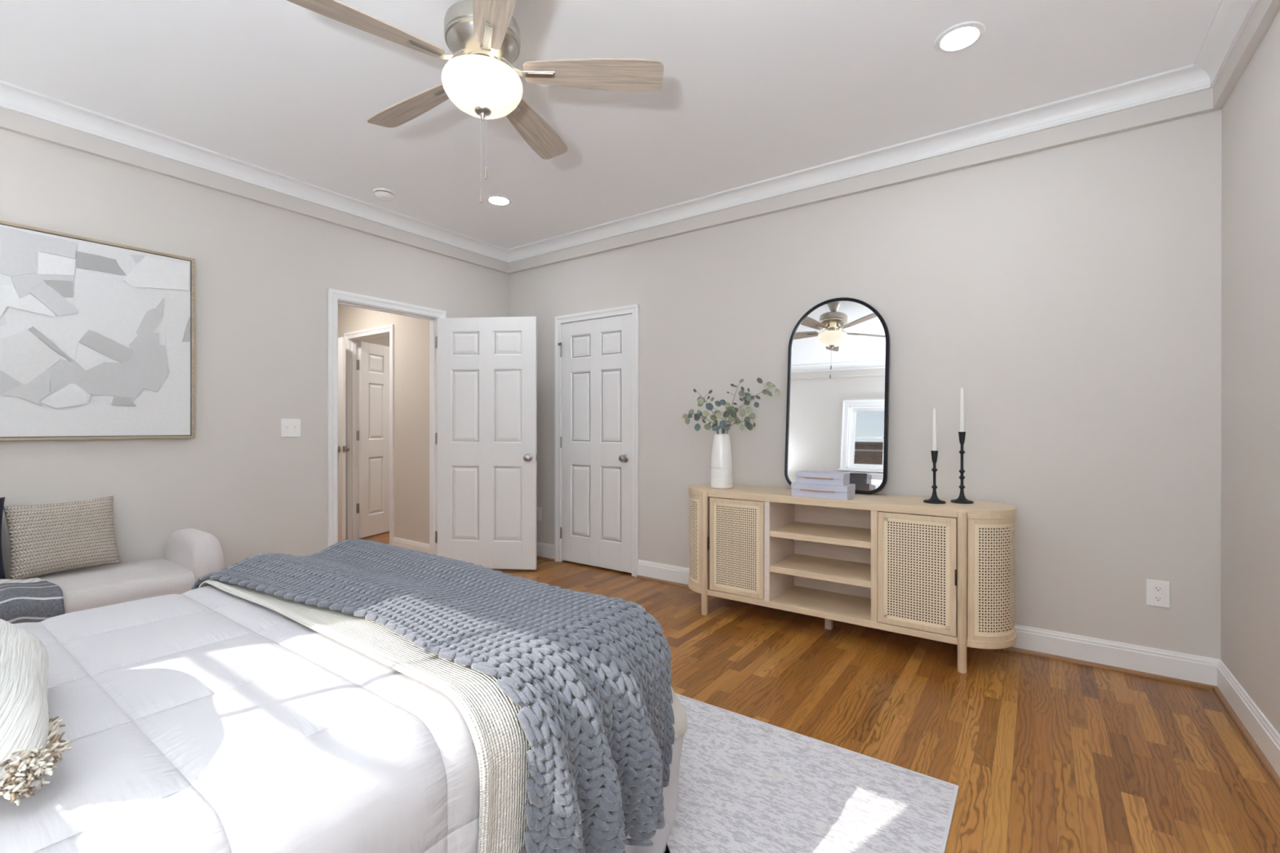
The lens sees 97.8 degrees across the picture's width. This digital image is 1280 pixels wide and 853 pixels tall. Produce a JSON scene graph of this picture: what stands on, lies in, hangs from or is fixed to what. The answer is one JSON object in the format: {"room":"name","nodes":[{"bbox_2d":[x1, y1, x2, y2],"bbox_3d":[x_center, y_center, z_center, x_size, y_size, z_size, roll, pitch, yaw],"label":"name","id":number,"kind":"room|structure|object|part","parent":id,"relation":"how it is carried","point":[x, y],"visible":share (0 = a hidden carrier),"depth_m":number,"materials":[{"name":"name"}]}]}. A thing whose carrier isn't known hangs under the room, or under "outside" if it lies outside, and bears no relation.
{"room":"bedroom","nodes":[
{"label":"bedroom","id":0,"kind":"room"},
{"bbox_2d":[0,128,508,579],"bbox_3d":[-2.622,-0.243,3.340,0.115,2.819,4.655,0,0,35],"label":"wall","id":1,"kind":"structure","parent":0,"point":[264,274],"depth_m":3.39,"materials":[{"name":"grey paint"}]},
{"bbox_2d":[0,220,194,440],"bbox_3d":[-3.002,-0.452,2.670,0.043,1.037,1.412,0,0,35],"label":"framed painting","id":2,"kind":"object","parent":1,"relation":"attached to","point":[97,336],"visible":1,"depth_m":2.88,"materials":[{"name":"brown"}]},
{"bbox_2d":[280,418,301,436],"bbox_3d":[-2.296,0.009,3.682,0.019,0.120,0.120,0,0,35],"label":"light switch","id":3,"kind":"object","parent":1,"relation":"attached to","point":[289,427],"visible":1,"depth_m":3.68,"materials":[{"name":"white plastic"}]},
{"bbox_2d":[328,288,537,569],"bbox_3d":[-1.637,0.104,4.418,1.544,2.124,0.626,0,0,-25],"label":"door","id":4,"kind":"structure","parent":1,"relation":"in","point":[483,457],"depth_m":4.52,"materials":[{"name":"white paint"}]},
{"bbox_3d":[-1.941,0.104,4.296,0.149,2.124,0.941,0,0,35],"label":"frame","id":5,"kind":"part","parent":4,"relation":"part of","materials":[{"name":"white paint"}]},
{"bbox_3d":[-0.899,0.249,4.454,0.064,0.064,0.065,0,0,5],"label":"knob","id":6,"kind":"part","parent":4,"relation":"part of","materials":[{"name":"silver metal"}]},
{"bbox_2d":[0,585,684,852],"bbox_3d":[-1.069,0.824,1.093,1.478,0.643,2.127,0,0,35],"label":"comforter","id":7,"kind":"object","parent":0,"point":[207,719],"visible":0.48,"depth_m":0.94,"materials":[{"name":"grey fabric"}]},
{"bbox_2d":[0,618,72,805],"bbox_3d":[-1.058,0.366,0.833,0.571,0.246,0.290,0,0,43],"label":"lumbar pillow","id":8,"kind":"object","parent":7,"relation":"on","point":[30,742],"visible":1,"depth_m":0.77,"materials":[{"name":"beige fabric"}]},
{"bbox_2d":[191,538,675,852],"bbox_3d":[-0.670,0.741,1.623,1.606,0.614,0.603,0,0,35],"label":"knit throw","id":9,"kind":"object","parent":7,"relation":"on","point":[495,623],"visible":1,"depth_m":1.26,"materials":[{"name":"grey fabric"}]},
{"bbox_2d":[198,578,688,852],"bbox_3d":[-0.656,0.647,1.679,1.506,0.327,0.716,0,0,35],"label":"throw","id":10,"kind":"object","parent":7,"relation":"on","point":[501,744],"visible":0.16,"depth_m":1.06,"materials":[{"name":"white fabric"}]},
{"bbox_2d":[360,336,389,346],"bbox_3d":[-3.474,-0.187,6.314,0.115,2.700,4.400,0,0,35],"label":"wall","id":11,"kind":"structure","parent":0,"point":[384,341],"depth_m":6.72,"materials":[{"name":"beige paint"}]},
{"bbox_2d":[337,304,429,544],"bbox_3d":[-2.578,-0.185,5.486,2.305,2.700,0.115,0,0,35],"label":"wall","id":12,"kind":"structure","parent":0,"point":[411,335],"depth_m":5.08,"materials":[{"name":"beige paint"}]},
{"bbox_2d":[337,337,349,542],"bbox_3d":[-3.211,0.137,5.712,0.723,2.030,0.165,0,0,35],"label":"door","id":13,"kind":"structure","parent":12,"relation":"in","point":[342,448],"depth_m":5.51,"materials":[{"name":"white paint"}]},
{"bbox_3d":[-2.941,0.222,5.581,0.064,0.064,0.065,0,0,32],"label":"knob","id":14,"kind":"part","parent":13,"relation":"part of","materials":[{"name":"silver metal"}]},
{"bbox_2d":[343,324,394,545],"bbox_3d":[-2.728,0.105,5.760,0.598,2.117,1.337,0,0,-19],"label":"door","id":15,"kind":"structure","parent":12,"relation":"in","point":[370,367],"depth_m":5.78,"materials":[{"name":"white paint"}]},
{"bbox_2d":[392,537,429,553],"bbox_3d":[-1.988,1.098,4.987,0.760,0.135,0.014,0,0,35],"label":"baseboard","id":16,"kind":"structure","parent":12,"relation":"attached to","point":[406,544],"depth_m":5.03,"materials":[{"name":"white paint"}]},
{"bbox_2d":[0,0,1221,248],"bbox_3d":[-0.635,-1.639,1.994,4.719,0.080,4.580,0,0,35],"label":"ceiling","id":17,"kind":"structure","parent":0,"point":[751,91],"depth_m":2.59,"materials":[{"name":"white paint"}]},
{"bbox_2d":[373,187,395,200],"bbox_3d":[-1.749,-1.580,3.822,0.138,0.044,0.138,0,0,35],"label":"smoke detector","id":18,"kind":"object","parent":17,"relation":"attached to","point":[384,194],"visible":1,"depth_m":3.79,"materials":[{"name":"white plastic"}]},
{"bbox_2d":[286,0,663,202],"bbox_3d":[-0.615,-1.209,2.068,1.266,0.781,1.323,0,0,35],"label":"ceiling fan","id":19,"kind":"object","parent":17,"relation":"hanging from","point":[482,81],"visible":1,"depth_m":2.00,"materials":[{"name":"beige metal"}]},
{"bbox_3d":[-0.890,-1.298,1.788,0.510,0.038,0.139,0,0,-39],"label":"blade","id":20,"kind":"part","parent":19,"relation":"part of","materials":[{"name":"brown wood"}]},
{"bbox_3d":[-0.915,-1.299,2.260,0.512,0.038,0.141,0,0,35],"label":"blade","id":21,"kind":"part","parent":19,"relation":"part of","materials":[{"name":"brown wood"}]},
{"bbox_3d":[-0.581,-0.842,2.042,0.012,0.047,0.012,0,0,35],"label":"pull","id":22,"kind":"part","parent":19,"relation":"part of","materials":[{"name":"brown wood"}]},
{"bbox_3d":[-0.581,-1.003,2.042,0.003,0.262,0.003,0,0,35],"label":"pull chain","id":23,"kind":"part","parent":19,"relation":"part of","materials":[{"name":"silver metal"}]},
{"bbox_3d":[-0.574,-1.212,2.041,0.286,0.121,0.286,0,0,35],"label":"lamp shade","id":24,"kind":"part","parent":19,"relation":"part of","materials":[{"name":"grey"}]},
{"bbox_3d":[-0.565,-0.929,2.047,0.012,0.047,0.012,0,0,35],"label":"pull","id":25,"kind":"part","parent":19,"relation":"part of","materials":[{"name":"brown wood"}]},
{"bbox_3d":[-0.431,-1.298,1.662,0.139,0.038,0.510,0,0,-21],"label":"blade","id":26,"kind":"part","parent":19,"relation":"part of","materials":[{"name":"brown wood"}]},
{"bbox_3d":[-0.466,-1.298,2.431,0.139,0.038,0.510,0,0,15],"label":"blade","id":27,"kind":"part","parent":19,"relation":"part of","materials":[{"name":"brown wood"}]},
{"bbox_3d":[-0.169,-1.298,2.059,0.510,0.038,0.139,0,0,-3],"label":"blade","id":28,"kind":"part","parent":19,"relation":"part of","materials":[{"name":"brown wood"}]},
{"bbox_2d":[484,194,512,205],"bbox_3d":[-0.998,-1.598,3.950,0.186,0.008,0.186,0,0,35],"label":"recessed light","id":29,"kind":"object","parent":17,"relation":"in","point":[495,199],"visible":1,"depth_m":3.94,"materials":[{"name":"white paint"}]},
{"bbox_2d":[933,21,986,53],"bbox_3d":[1.312,-1.594,2.294,0.186,0.008,0.186,0,0,35],"label":"recessed light","id":30,"kind":"object","parent":17,"relation":"in","point":[961,36],"visible":1,"depth_m":2.29,"materials":[{"name":"white paint"}]},
{"bbox_2d":[360,531,1279,852],"bbox_3d":[-1.267,1.198,3.612,7.779,0.060,6.640,0,0,35],"label":"floor","id":31,"kind":"structure","parent":0,"point":[1043,755],"depth_m":2.21,"materials":[{"name":"brown wood"}]},
{"bbox_2d":[24,528,224,613],"bbox_3d":[-2.847,0.865,2.397,0.547,0.604,1.647,0,0,35],"label":"sofa","id":32,"kind":"object","parent":31,"relation":"on","point":[190,553],"visible":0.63,"depth_m":2.76,"materials":[{"name":"fabric"}]},
{"bbox_2d":[0,497,5,578],"bbox_3d":[-3.043,0.512,2.401,0.171,0.370,0.422,0,0,41],"label":"throw pillow","id":33,"kind":"object","parent":32,"relation":"on","point":[2,499],"visible":0.96,"depth_m":2.55,"materials":[{"name":"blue fabric"}]},
{"bbox_2d":[0,577,64,623],"bbox_3d":[-2.775,0.947,2.280,0.360,0.540,0.555,0,0,35],"label":"throw blanket","id":34,"kind":"object","parent":32,"relation":"on","point":[35,600],"visible":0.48,"depth_m":2.35,"materials":[{"name":"grey fabric"}]},
{"bbox_2d":[3,496,120,579],"bbox_3d":[-2.809,0.537,2.729,0.180,0.352,0.394,0,0,32],"label":"throw pillow","id":35,"kind":"object","parent":32,"relation":"on","point":[44,539],"visible":0.99,"depth_m":2.67,"materials":[{"name":"beige fabric"}]},
{"bbox_3d":[-2.850,0.913,2.398,0.530,0.388,1.385,0,0,35],"label":"seat","id":36,"kind":"part","parent":32,"relation":"part of","materials":[{"name":"fabric"}]},
{"bbox_3d":[-2.407,0.835,3.013,0.547,0.544,0.132,0,0,35],"label":"arm","id":37,"kind":"part","parent":32,"relation":"part of","materials":[{"name":"fabric"}]},
{"bbox_2d":[666,693,959,852],"bbox_3d":[-0.842,1.165,1.318,2.483,0.011,2.966,0,0,35],"label":"area rug","id":38,"kind":"object","parent":31,"relation":"on","point":[747,784],"visible":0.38,"depth_m":1.75,"materials":[{"name":"grey carpet"}]},
{"bbox_2d":[688,484,1016,673],"bbox_3d":[1.086,0.783,3.235,1.813,0.775,0.442,0,0,35],"label":"sideboard","id":39,"kind":"object","parent":31,"relation":"on","point":[907,565],"visible":1,"depth_m":2.98,"materials":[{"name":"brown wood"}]},
{"bbox_3d":[0.424,0.725,3.721,0.156,0.533,0.391,0,0,35],"label":"cane panel","id":40,"kind":"part","parent":39,"relation":"part of","materials":[{"name":"beige wicker"}]},
{"bbox_3d":[0.441,0.725,3.710,0.201,0.577,0.409,0,0,35],"label":"panel","id":41,"kind":"part","parent":39,"relation":"part of","materials":[{"name":"brown wood"}]},
{"bbox_3d":[0.402,0.787,3.476,0.041,0.765,0.041,0,0,35],"label":"leg","id":42,"kind":"part","parent":39,"relation":"part of","materials":[{"name":"brown wood"}]},
{"bbox_3d":[0.425,0.723,3.459,0.008,0.076,0.010,0,0,35],"label":"handle","id":43,"kind":"part","parent":39,"relation":"part of","materials":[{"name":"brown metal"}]},
{"bbox_2d":[710,434,733,488],"bbox_3d":[0.525,0.221,3.587,0.146,0.346,0.146,0,0,35],"label":"vase","id":44,"kind":"object","parent":39,"relation":"on","point":[722,460],"visible":0.99,"depth_m":3.53,"materials":[{"name":"white ceramic"}]},
{"bbox_2d":[682,408,717,434],"bbox_3d":[0.388,0.080,3.646,0.257,0.389,0.062,0,0,35],"label":"branch","id":45,"kind":"object","parent":44,"relation":"in","point":[697,427],"visible":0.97,"depth_m":3.67,"materials":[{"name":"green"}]},
{"bbox_2d":[693,388,718,434],"bbox_3d":[0.436,0.012,3.646,0.178,0.523,0.042,0,0,31],"label":"branch","id":46,"kind":"object","parent":44,"relation":"in","point":[700,400],"visible":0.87,"depth_m":3.65,"materials":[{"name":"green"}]},
{"bbox_2d":[703,417,733,434],"bbox_3d":[0.511,0.107,3.537,0.214,0.334,0.084,0,0,35],"label":"branch","id":47,"kind":"object","parent":44,"relation":"in","point":[722,424],"visible":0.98,"depth_m":3.51,"materials":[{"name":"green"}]},
{"bbox_2d":[702,399,737,424],"bbox_3d":[0.508,0.052,3.552,0.230,0.444,0.069,0,0,35],"label":"branch","id":48,"kind":"object","parent":44,"relation":"in","point":[709,406],"visible":0.94,"depth_m":3.54,"materials":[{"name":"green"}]},
{"bbox_2d":[725,378,743,425],"bbox_3d":[0.602,-0.017,3.602,0.105,0.582,0.096,0,0,35],"label":"branch","id":49,"kind":"object","parent":44,"relation":"in","point":[741,380],"visible":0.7,"depth_m":3.61,"materials":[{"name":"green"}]},
{"bbox_2d":[723,406,755,431],"bbox_3d":[0.634,0.072,3.594,0.218,0.405,0.086,0,0,14],"label":"branch","id":50,"kind":"object","parent":44,"relation":"in","point":[748,424],"visible":0.87,"depth_m":3.57,"materials":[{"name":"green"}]},
{"bbox_2d":[728,386,760,426],"bbox_3d":[0.666,0.007,3.607,0.220,0.535,0.091,0,0,13],"label":"branch","id":51,"kind":"object","parent":44,"relation":"in","point":[741,393],"visible":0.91,"depth_m":3.60,"materials":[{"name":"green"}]},
{"bbox_2d":[726,377,780,434],"bbox_3d":[0.728,-0.022,3.616,0.345,0.593,0.070,0,0,-1],"label":"branch","id":52,"kind":"object","parent":44,"relation":"in","point":[777,392],"visible":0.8,"depth_m":3.60,"materials":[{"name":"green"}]},
{"bbox_3d":[0.577,0.725,3.360,0.304,0.519,0.005,0,0,35],"label":"cane panel","id":53,"kind":"part","parent":39,"relation":"part of","materials":[{"name":"beige wicker"}]},
{"bbox_3d":[0.580,0.725,3.365,0.354,0.569,0.018,0,0,35],"label":"cane door","id":54,"kind":"part","parent":39,"relation":"part of","materials":[{"name":"beige wicker"}]},
{"bbox_2d":[769,553,871,587],"bbox_3d":[1.096,0.827,3.243,0.557,0.034,0.394,0,0,35],"label":"shelf","id":55,"kind":"object","parent":39,"relation":"attached to","point":[833,568],"depth_m":3.21,"materials":[{"name":"brown wood"}]},
{"bbox_2d":[769,521,871,548],"bbox_3d":[1.096,0.622,3.243,0.557,0.034,0.394,0,0,35],"label":"shelf","id":56,"kind":"object","parent":39,"relation":"attached to","point":[859,535],"depth_m":3.21,"materials":[{"name":"brown wood"}]},
{"bbox_2d":[791,481,855,500],"bbox_3d":[1.026,0.358,3.140,0.310,0.074,0.174,0,0,35],"label":"storage box","id":57,"kind":"object","parent":39,"relation":"on","point":[846,492],"visible":0.95,"depth_m":3.07,"materials":[{"name":"grey fabric"}]},
{"bbox_3d":[0.977,0.354,3.076,0.191,0.005,0.013,0,0,35],"label":"bar handle","id":58,"kind":"part","parent":57,"relation":"part of","materials":[{"name":"gold metal"}]},
{"bbox_2d":[796,470,849,485],"bbox_3d":[1.024,0.288,3.131,0.258,0.064,0.139,0,0,35],"label":"storage box","id":59,"kind":"object","parent":57,"relation":"on","point":[820,477],"visible":1,"depth_m":3.08,"materials":[{"name":"grey fabric"}]},
{"bbox_3d":[0.985,0.285,3.082,0.159,0.005,0.013,0,0,35],"label":"bar handle","id":60,"kind":"part","parent":59,"relation":"part of","materials":[{"name":"brown leather"}]},
{"bbox_3d":[1.027,0.270,3.136,0.258,0.028,0.127,0,0,35],"label":"lid","id":61,"kind":"part","parent":59,"relation":"part of","materials":[{"name":"grey fabric"}]},
{"bbox_3d":[1.030,0.337,3.145,0.310,0.032,0.162,0,0,35],"label":"lid","id":62,"kind":"part","parent":57,"relation":"part of","materials":[{"name":"grey fabric"}]},
{"bbox_3d":[1.095,1.109,3.240,0.035,0.122,0.035,0,0,35],"label":"leg","id":63,"kind":"part","parent":39,"relation":"part of","materials":[{"name":"brown wood"}]},
{"bbox_2d":[784,297,889,493],"bbox_3d":[1.188,-0.197,3.396,0.604,1.183,0.122,0,0,35],"label":"arched mirror","id":64,"kind":"object","parent":39,"relation":"on","point":[838,378],"visible":0.91,"depth_m":3.38,"materials":[{"name":"black metal"}]},
{"bbox_3d":[1.210,0.726,3.409,1.395,0.577,0.010,0,0,35],"label":"panel","id":65,"kind":"part","parent":39,"relation":"part of","materials":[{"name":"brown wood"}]},
{"bbox_3d":[1.093,1.031,3.245,1.813,0.034,0.418,0,0,35],"label":"board","id":66,"kind":"part","parent":39,"relation":"part of","materials":[{"name":"brown wood"}]},
{"bbox_3d":[1.377,0.726,2.790,0.306,0.519,0.005,0,0,35],"label":"cane panel","id":67,"kind":"part","parent":39,"relation":"part of","materials":[{"name":"beige wicker"}]},
{"bbox_3d":[1.380,0.726,2.795,0.356,0.569,0.018,0,0,35],"label":"cane door","id":68,"kind":"part","parent":39,"relation":"part of","materials":[{"name":"beige wicker"}]},
{"bbox_2d":[923,450,946,503],"bbox_3d":[1.533,0.261,2.908,0.106,0.270,0.106,0,0,35],"label":"candlestick","id":69,"kind":"object","parent":39,"relation":"on","point":[934,499],"visible":1,"depth_m":2.90,"materials":[{"name":"black paint"}]},
{"bbox_2d":[932,408,937,450],"bbox_3d":[1.533,0.021,2.908,0.021,0.248,0.021,0,0,35],"label":"taper candle","id":70,"kind":"object","parent":69,"relation":"on","point":[934,428],"visible":1,"depth_m":2.90,"materials":[{"name":"white wax"}]},
{"bbox_3d":[1.516,0.725,2.682,0.008,0.076,0.010,0,0,35],"label":"handle","id":71,"kind":"part","parent":39,"relation":"part of","materials":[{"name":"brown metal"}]},
{"bbox_2d":[950,431,973,503],"bbox_3d":[1.678,0.212,2.912,0.106,0.368,0.106,0,0,35],"label":"candlestick","id":72,"kind":"object","parent":39,"relation":"on","point":[962,499],"visible":1,"depth_m":2.90,"materials":[{"name":"black paint"}]},
{"bbox_2d":[960,386,964,431],"bbox_3d":[1.678,-0.082,2.912,0.021,0.258,0.021,0,0,35],"label":"taper candle","id":73,"kind":"object","parent":72,"relation":"on","point":[962,399],"visible":1,"depth_m":2.90,"materials":[{"name":"white wax"}]},
{"bbox_3d":[1.538,0.789,2.666,0.041,0.765,0.041,0,0,35],"label":"leg","id":74,"kind":"part","parent":39,"relation":"part of","materials":[{"name":"brown wood"}]},
{"bbox_3d":[1.746,0.727,2.780,0.201,0.577,0.409,0,0,35],"label":"panel","id":75,"kind":"part","parent":39,"relation":"part of","materials":[{"name":"brown wood"}]},
{"bbox_3d":[1.762,0.727,2.768,0.156,0.533,0.391,0,0,35],"label":"cane panel","id":76,"kind":"part","parent":39,"relation":"part of","materials":[{"name":"beige wicker"}]},
{"bbox_2d":[508,109,1222,659],"bbox_3d":[0.714,-0.240,3.891,4.909,2.819,0.115,0,0,35],"label":"wall","id":77,"kind":"structure","parent":0,"point":[1071,293],"depth_m":2.93,"materials":[{"name":"grey paint"}]},
{"bbox_2d":[537,506,542,521],"bbox_3d":[-0.903,0.778,4.968,0.082,0.122,0.009,0,0,35],"label":"outlet","id":78,"kind":"object","parent":77,"relation":"attached to","point":[539,508],"visible":0.74,"depth_m":4.96,"materials":[{"name":"white plastic"}]},
{"bbox_2d":[554,303,639,577],"bbox_3d":[-0.362,0.109,4.604,0.886,2.117,0.153,0,0,35],"label":"door","id":79,"kind":"structure","parent":77,"relation":"in","point":[597,352],"depth_m":4.58,"materials":[{"name":"white paint"}]},
{"bbox_3d":[-0.132,0.250,4.386,0.064,0.064,0.065,0,0,35],"label":"knob","id":80,"kind":"part","parent":79,"relation":"part of","materials":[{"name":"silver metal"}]},
{"bbox_2d":[0,0,1279,274],"bbox_3d":[-0.636,-1.552,1.994,4.679,0.095,4.540,0,0,35],"label":"trim","id":81,"kind":"structure","parent":77,"relation":"attached to","point":[1231,17],"depth_m":3.10,"materials":[{"name":"white paint"}]},
{"bbox_2d":[537,555,1217,690],"bbox_3d":[0.671,1.160,3.833,4.679,0.018,0.030,0,0,35],"label":"trim","id":82,"kind":"structure","parent":77,"relation":"attached to","point":[1140,673],"depth_m":2.72,"materials":[{"name":"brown wood"}]},
{"bbox_2d":[537,542,1218,685],"bbox_3d":[0.676,1.102,3.840,4.679,0.135,0.014,0,0,35],"label":"baseboard","id":83,"kind":"structure","parent":77,"relation":"attached to","point":[1193,668],"depth_m":2.72,"materials":[{"name":"white paint"}]},
{"bbox_2d":[1146,578,1169,608],"bbox_3d":[2.414,0.778,2.603,0.082,0.122,0.009,0,0,35],"label":"outlet","id":84,"kind":"object","parent":77,"relation":"attached to","point":[1157,592],"visible":1,"depth_m":2.60,"materials":[{"name":"white plastic"}]},
{"bbox_2d":[1153,585,1163,591],"bbox_3d":[2.413,0.755,2.602,0.033,0.027,0.004,0,0,35],"label":"receptacle","id":85,"kind":"object","parent":84,"relation":"attached to","point":[1156,588],"depth_m":2.60,"materials":[{"name":"white plastic"}]},
{"bbox_2d":[1153,595,1163,601],"bbox_3d":[2.413,0.800,2.602,0.033,0.027,0.004,0,0,35],"label":"receptacle","id":86,"kind":"object","parent":84,"relation":"attached to","point":[1156,597],"depth_m":2.60,"materials":[{"name":"white plastic"}]},
{"bbox_2d":[1220,8,1279,734],"bbox_3d":[1.282,-0.236,0.557,0.115,2.819,4.655,0,0,35],"label":"wall","id":87,"kind":"structure","parent":0,"point":[1250,588],"depth_m":2.11,"materials":[{"name":"grey paint"}]},
{"bbox_2d":[1213,686,1279,791],"bbox_3d":[1.255,1.164,0.647,0.030,0.018,4.540,0,0,35],"label":"trim","id":88,"kind":"structure","parent":87,"relation":"attached to","point":[1260,756],"depth_m":2.07,"materials":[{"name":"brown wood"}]},
{"bbox_2d":[1217,659,1279,777],"bbox_3d":[1.261,1.105,0.643,0.014,0.135,4.540,0,0,35],"label":"baseboard","id":89,"kind":"structure","parent":87,"relation":"attached to","point":[1262,731],"depth_m":2.10,"materials":[{"name":"white paint"}]}
]}

